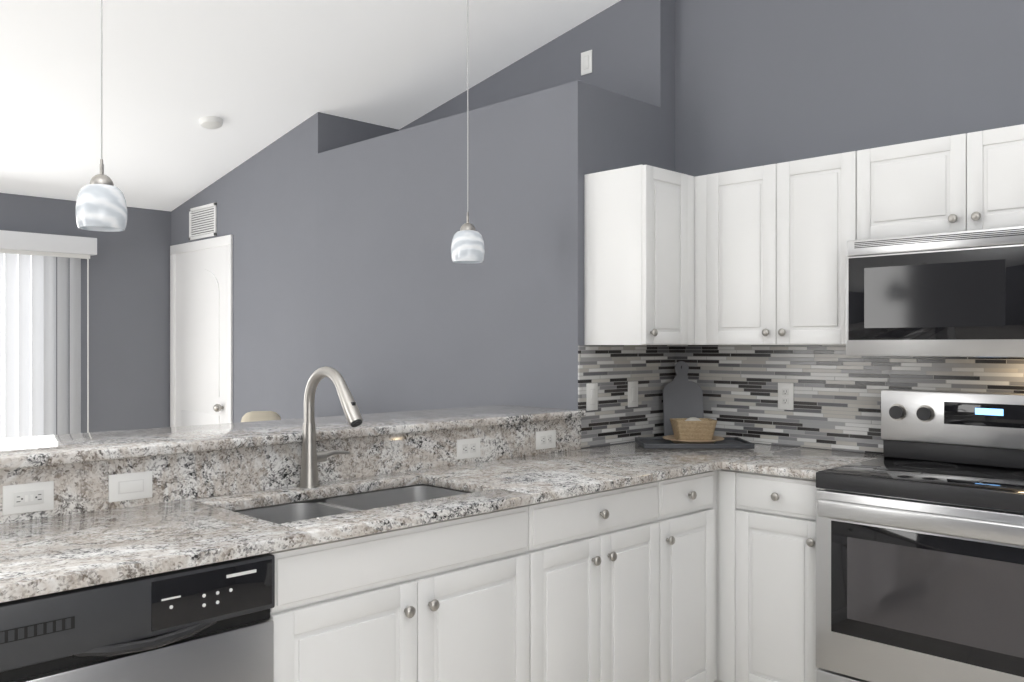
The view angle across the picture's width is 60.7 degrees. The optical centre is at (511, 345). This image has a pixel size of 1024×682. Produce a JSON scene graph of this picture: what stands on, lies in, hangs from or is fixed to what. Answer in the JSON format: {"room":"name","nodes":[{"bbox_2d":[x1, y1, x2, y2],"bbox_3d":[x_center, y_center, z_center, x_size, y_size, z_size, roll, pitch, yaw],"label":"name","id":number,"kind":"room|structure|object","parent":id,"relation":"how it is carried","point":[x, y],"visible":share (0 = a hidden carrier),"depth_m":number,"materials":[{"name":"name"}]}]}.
{"room":"kitchen","nodes":[
{"label":"kitchen","id":0,"kind":"room"},
{"bbox_2d":[0,193,170,434],"bbox_3d":[-4.356,0.192,4.709,6.500,2.357,0.120,0,0,-45],"label":"wall","id":1,"kind":"structure","parent":0,"point":[129,327],"depth_m":6.21,"materials":[{"name":"grey paint"}]},
{"bbox_2d":[44,256,44,435],"bbox_3d":[-3.825,0.355,5.240,1.899,2.029,0.060,0,0,-45],"label":"door frame","id":2,"kind":"structure","parent":1,"relation":"attached to","point":[44,345],"depth_m":5.88,"materials":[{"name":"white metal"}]},
{"bbox_2d":[0,230,96,438],"bbox_3d":[-3.677,0.305,5.211,2.270,2.070,0.130,0,0,-45],"label":"vertical blinds","id":3,"kind":"object","parent":1,"relation":"attached to","point":[18,249],"visible":0.77,"depth_m":5.77,"materials":[{"name":"plastic"}]},
{"bbox_2d":[0,0,620,210],"bbox_3d":[-1.326,-1.819,1.679,6.740,1.708,8.690,0,0,-45],"label":"ceiling","id":4,"kind":"structure","parent":0,"point":[256,76],"depth_m":4.51,"materials":[{"name":"white paint"}]},
{"bbox_2d":[75,0,126,231],"bbox_3d":[-1.174,-1.008,2.503,0.135,1.352,0.135,0,0,-45],"label":"pendant light","id":5,"kind":"object","parent":4,"relation":"hanging from","point":[101,205],"visible":1,"depth_m":2.46,"materials":[{"name":"white glass"}]},
{"bbox_2d":[199,116,222,128],"bbox_3d":[-1.718,-1.268,4.999,0.132,0.053,0.130,0,0,-45],"label":"smoke detector","id":6,"kind":"object","parent":4,"relation":"attached to","point":[211,122],"visible":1,"depth_m":4.96,"materials":[{"name":"white plastic"}]},
{"bbox_2d":[451,0,484,262],"bbox_3d":[-0.177,-1.008,3.500,0.135,1.352,0.135,0,0,-45],"label":"pendant light","id":7,"kind":"object","parent":4,"relation":"hanging from","point":[467,245],"visible":1,"depth_m":3.46,"materials":[{"name":"white glass"}]},
{"bbox_2d":[171,81,659,448],"bbox_3d":[-0.912,0.009,5.275,0.590,2.721,3.950,0,0,-45],"label":"wall","id":8,"kind":"structure","parent":0,"point":[412,316],"depth_m":4.41,"materials":[{"name":"grey paint"}]},
{"bbox_2d":[170,235,232,426],"bbox_3d":[-2.200,0.320,6.094,0.072,2.100,0.930,0,0,-45],"label":"hall door","id":9,"kind":"structure","parent":8,"relation":"in","point":[201,332],"depth_m":6.08,"materials":[{"name":"white paint"}]},
{"bbox_2d":[189,202,216,239],"bbox_3d":[-2.154,-0.858,6.091,0.012,0.225,0.400,0,0,-45],"label":"air vent","id":10,"kind":"object","parent":8,"relation":"in","point":[203,221],"visible":1,"depth_m":6.08,"materials":[{"name":"white paint"}]},
{"bbox_2d":[584,164,683,344],"bbox_3d":[0.542,-0.360,3.707,0.348,0.720,0.320,0,0,-45],"label":"upper cabinet","id":11,"kind":"object","parent":8,"relation":"attached to","point":[634,215],"depth_m":3.57,"materials":[{"name":"white wood"}]},
{"bbox_2d":[399,0,674,171],"bbox_3d":[-0.664,-0.174,5.523,0.129,3.088,3.950,0,0,-45],"label":"wall","id":12,"kind":"structure","parent":0,"point":[630,44],"depth_m":4.29,"materials":[{"name":"grey paint"}]},
{"bbox_2d":[675,0,1023,453],"bbox_3d":[0.972,-0.590,4.062,0.120,3.920,8.570,0,0,-45],"label":"wall","id":13,"kind":"structure","parent":0,"point":[762,82],"depth_m":3.62,"materials":[{"name":"grey paint"}]},
{"bbox_2d":[700,150,859,344],"bbox_3d":[1.110,-0.360,3.574,0.371,0.720,0.715,0,0,-45],"label":"upper cabinet","id":14,"kind":"object","parent":13,"relation":"attached to","point":[753,256],"depth_m":3.45,"materials":[{"name":"white wood"}]},
{"bbox_2d":[578,345,1023,453],"bbox_3d":[1.375,0.216,3.072,0.709,0.431,2.400,0,0,-45],"label":"tile backsplash","id":15,"kind":"structure","parent":13,"relation":"attached to","point":[837,398],"depth_m":3.74,"materials":[{"name":"grey tile"}]},
{"bbox_2d":[586,383,597,410],"bbox_3d":[0.342,0.220,3.717,0.072,0.115,0.008,0,0,-45],"label":"light switch","id":16,"kind":"object","parent":15,"relation":"attached to","point":[591,396],"visible":1,"depth_m":3.71,"materials":[{"name":"white plastic"}]},
{"bbox_2d":[628,381,637,406],"bbox_3d":[0.543,0.220,3.919,0.072,0.115,0.008,0,0,-45],"label":"light switch","id":17,"kind":"object","parent":15,"relation":"attached to","point":[632,393],"visible":1,"depth_m":3.91,"materials":[{"name":"white plastic"}]},
{"bbox_2d":[778,383,793,409],"bbox_3d":[1.175,0.220,3.757,0.007,0.115,0.072,0,0,-45],"label":"outlet","id":18,"kind":"object","parent":15,"relation":"attached to","point":[785,396],"visible":1,"depth_m":3.75,"materials":[{"name":"white plastic"}]},
{"bbox_2d":[860,124,1023,239],"bbox_3d":[1.649,-0.550,3.072,0.320,0.340,0.756,0,0,-45],"label":"upper cabinet","id":19,"kind":"object","parent":13,"relation":"attached to","point":[973,180],"depth_m":3.01,"materials":[{"name":"white wood"}]},
{"bbox_2d":[846,226,1023,357],"bbox_3d":[1.601,-0.169,3.025,0.436,0.418,0.753,0,0,-45],"label":"microwave","id":20,"kind":"object","parent":19,"relation":"attached to","point":[954,294],"visible":1,"depth_m":2.93,"materials":[{"name":"silver metal"}]},
{"bbox_3d":[-1.326,1.420,1.679,6.740,0.100,8.690,0,0,-45],"label":"floor","id":21,"kind":"structure","parent":0,"visible":0},
{"bbox_2d":[0,553,274,681],"bbox_3d":[-0.955,0.919,1.952,0.610,0.902,0.629,0,0,-45],"label":"dishwasher","id":22,"kind":"object","parent":21,"relation":"on","point":[213,622],"visible":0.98,"depth_m":1.76,"materials":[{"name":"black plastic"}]},
{"bbox_2d":[241,411,280,421],"bbox_3d":[-1.586,0.867,4.411,0.840,1.004,0.920,0,0,-16],"label":"armchair","id":23,"kind":"object","parent":21,"relation":"on","point":[252,416],"visible":0.06,"depth_m":4.54,"materials":[{"name":"fabric"}]},
{"bbox_2d":[233,470,716,681],"bbox_3d":[-0.540,0.918,2.391,3.178,0.902,0.646,0,0,-45],"label":"base cabinet","id":24,"kind":"object","parent":21,"relation":"on","point":[616,585],"visible":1,"depth_m":2.55,"materials":[{"name":"white wood"}]},
{"bbox_2d":[0,418,784,602],"bbox_3d":[-0.334,0.381,2.596,3.798,0.161,0.655,0,0,-45],"label":"countertop","id":25,"kind":"structure","parent":24,"relation":"on","point":[84,532],"depth_m":2.42,"materials":[{"name":"grey stone"}]},
{"bbox_2d":[3,481,53,515],"bbox_3d":[-1.195,0.378,2.164,0.115,0.072,0.008,0,0,-45],"label":"outlet","id":26,"kind":"object","parent":25,"relation":"attached to","point":[27,498],"visible":1,"depth_m":2.16,"materials":[{"name":"white plastic"}]},
{"bbox_2d":[108,471,151,502],"bbox_3d":[-1.019,0.378,2.340,0.115,0.072,0.008,0,0,-45],"label":"switch","id":27,"kind":"object","parent":25,"relation":"attached to","point":[129,486],"visible":1,"depth_m":2.33,"materials":[{"name":"white plastic"}]},
{"bbox_2d":[298,366,362,487],"bbox_3d":[-0.500,0.247,2.626,0.175,0.368,0.297,0,0,-45],"label":"pull-down faucet","id":28,"kind":"object","parent":25,"relation":"on","point":[311,457],"visible":1,"depth_m":2.65,"materials":[{"name":"silver metal"}]},
{"bbox_2d":[237,486,466,523],"bbox_3d":[-0.431,0.562,2.510,0.734,0.200,0.354,0,0,-45],"label":"double-bowl sink","id":29,"kind":"object","parent":25,"relation":"in","point":[280,514],"visible":0.06,"depth_m":2.68,"materials":[{"name":"metal"}]},
{"bbox_2d":[457,437,479,459],"bbox_3d":[-0.158,0.378,3.201,0.115,0.072,0.007,0,0,-45],"label":"outlet","id":30,"kind":"object","parent":25,"relation":"attached to","point":[468,448],"visible":1,"depth_m":3.20,"materials":[{"name":"white plastic"}]},
{"bbox_2d":[536,430,555,449],"bbox_3d":[0.136,0.378,3.495,0.115,0.072,0.007,0,0,-45],"label":"outlet","id":31,"kind":"object","parent":25,"relation":"attached to","point":[545,439],"visible":1,"depth_m":3.49,"materials":[{"name":"white plastic"}]},
{"bbox_2d":[635,437,754,448],"bbox_3d":[0.778,0.421,3.769,0.460,0.021,0.270,0,0,0],"label":"tray","id":32,"kind":"object","parent":25,"relation":"on","point":[662,443],"visible":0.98,"depth_m":3.63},
{"bbox_2d":[663,361,703,435],"bbox_3d":[0.778,0.252,3.983,0.180,0.357,0.089,0,0,0],"label":"cutting board","id":33,"kind":"object","parent":32,"relation":"on","point":[682,396],"visible":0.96,"depth_m":3.98,"materials":[{"name":"grey stone"}]},
{"bbox_2d":[663,435,723,443],"bbox_3d":[0.778,0.408,3.755,0.260,0.023,0.260,0,0,-45],"label":"plate","id":34,"kind":"object","parent":32,"relation":"on","point":[712,441],"visible":0.65,"depth_m":3.68,"materials":[{"name":"beige wood"}]},
{"bbox_2d":[670,418,716,440],"bbox_3d":[0.778,0.365,3.755,0.176,0.092,0.132,0,0,-5],"label":"wicker basket","id":35,"kind":"object","parent":34,"relation":"on","point":[703,429],"visible":0.9,"depth_m":3.70,"materials":[{"name":"beige wicker"}]},
{"bbox_2d":[685,417,700,420],"bbox_3d":[0.778,0.356,3.755,0.094,0.094,0.094,0,0,-45],"label":"decor","id":36,"kind":"object","parent":35,"relation":"in","point":[693,419],"visible":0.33,"depth_m":3.74,"materials":[{"name":"stone"}]},
{"bbox_2d":[714,469,819,681],"bbox_3d":[1.396,0.918,3.090,0.646,0.902,2.395,0,0,-45],"label":"base cabinet","id":37,"kind":"object","parent":21,"relation":"on","point":[766,577],"visible":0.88,"depth_m":3.16,"materials":[{"name":"white wood"}]},
{"bbox_2d":[724,446,883,479],"bbox_3d":[1.146,0.447,3.343,0.648,0.030,0.373,0,0,-45],"label":"countertop","id":38,"kind":"structure","parent":37,"relation":"on","point":[789,461],"depth_m":3.28,"materials":[{"name":"grey stone"}]},
{"bbox_2d":[816,389,1023,681],"bbox_3d":[1.505,0.770,2.898,0.713,1.200,0.762,0,0,-45],"label":"range","id":39,"kind":"object","parent":21,"relation":"on","point":[920,551],"visible":1,"depth_m":2.77,"materials":[{"name":"silver metal"}]},
{"label":"outside","id":40,"kind":"structure","parent":0,"visible":0},
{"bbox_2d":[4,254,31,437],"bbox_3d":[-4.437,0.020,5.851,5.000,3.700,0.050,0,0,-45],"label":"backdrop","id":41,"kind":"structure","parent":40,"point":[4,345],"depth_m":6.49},
{"bbox_3d":[-0.859,0.835,2.620,3.089,1.070,0.120,0,0,-45],"label":"wall","id":42,"kind":"structure","parent":0,"visible":0},
{"bbox_2d":[0,405,585,469],"bbox_3d":[-0.972,0.285,2.697,3.140,0.030,0.490,0,0,-45],"label":"bar","id":43,"kind":"object","parent":42,"relation":"on","point":[31,451],"visible":1,"depth_m":2.67,"materials":[{"name":"grey stone"}]}
]}

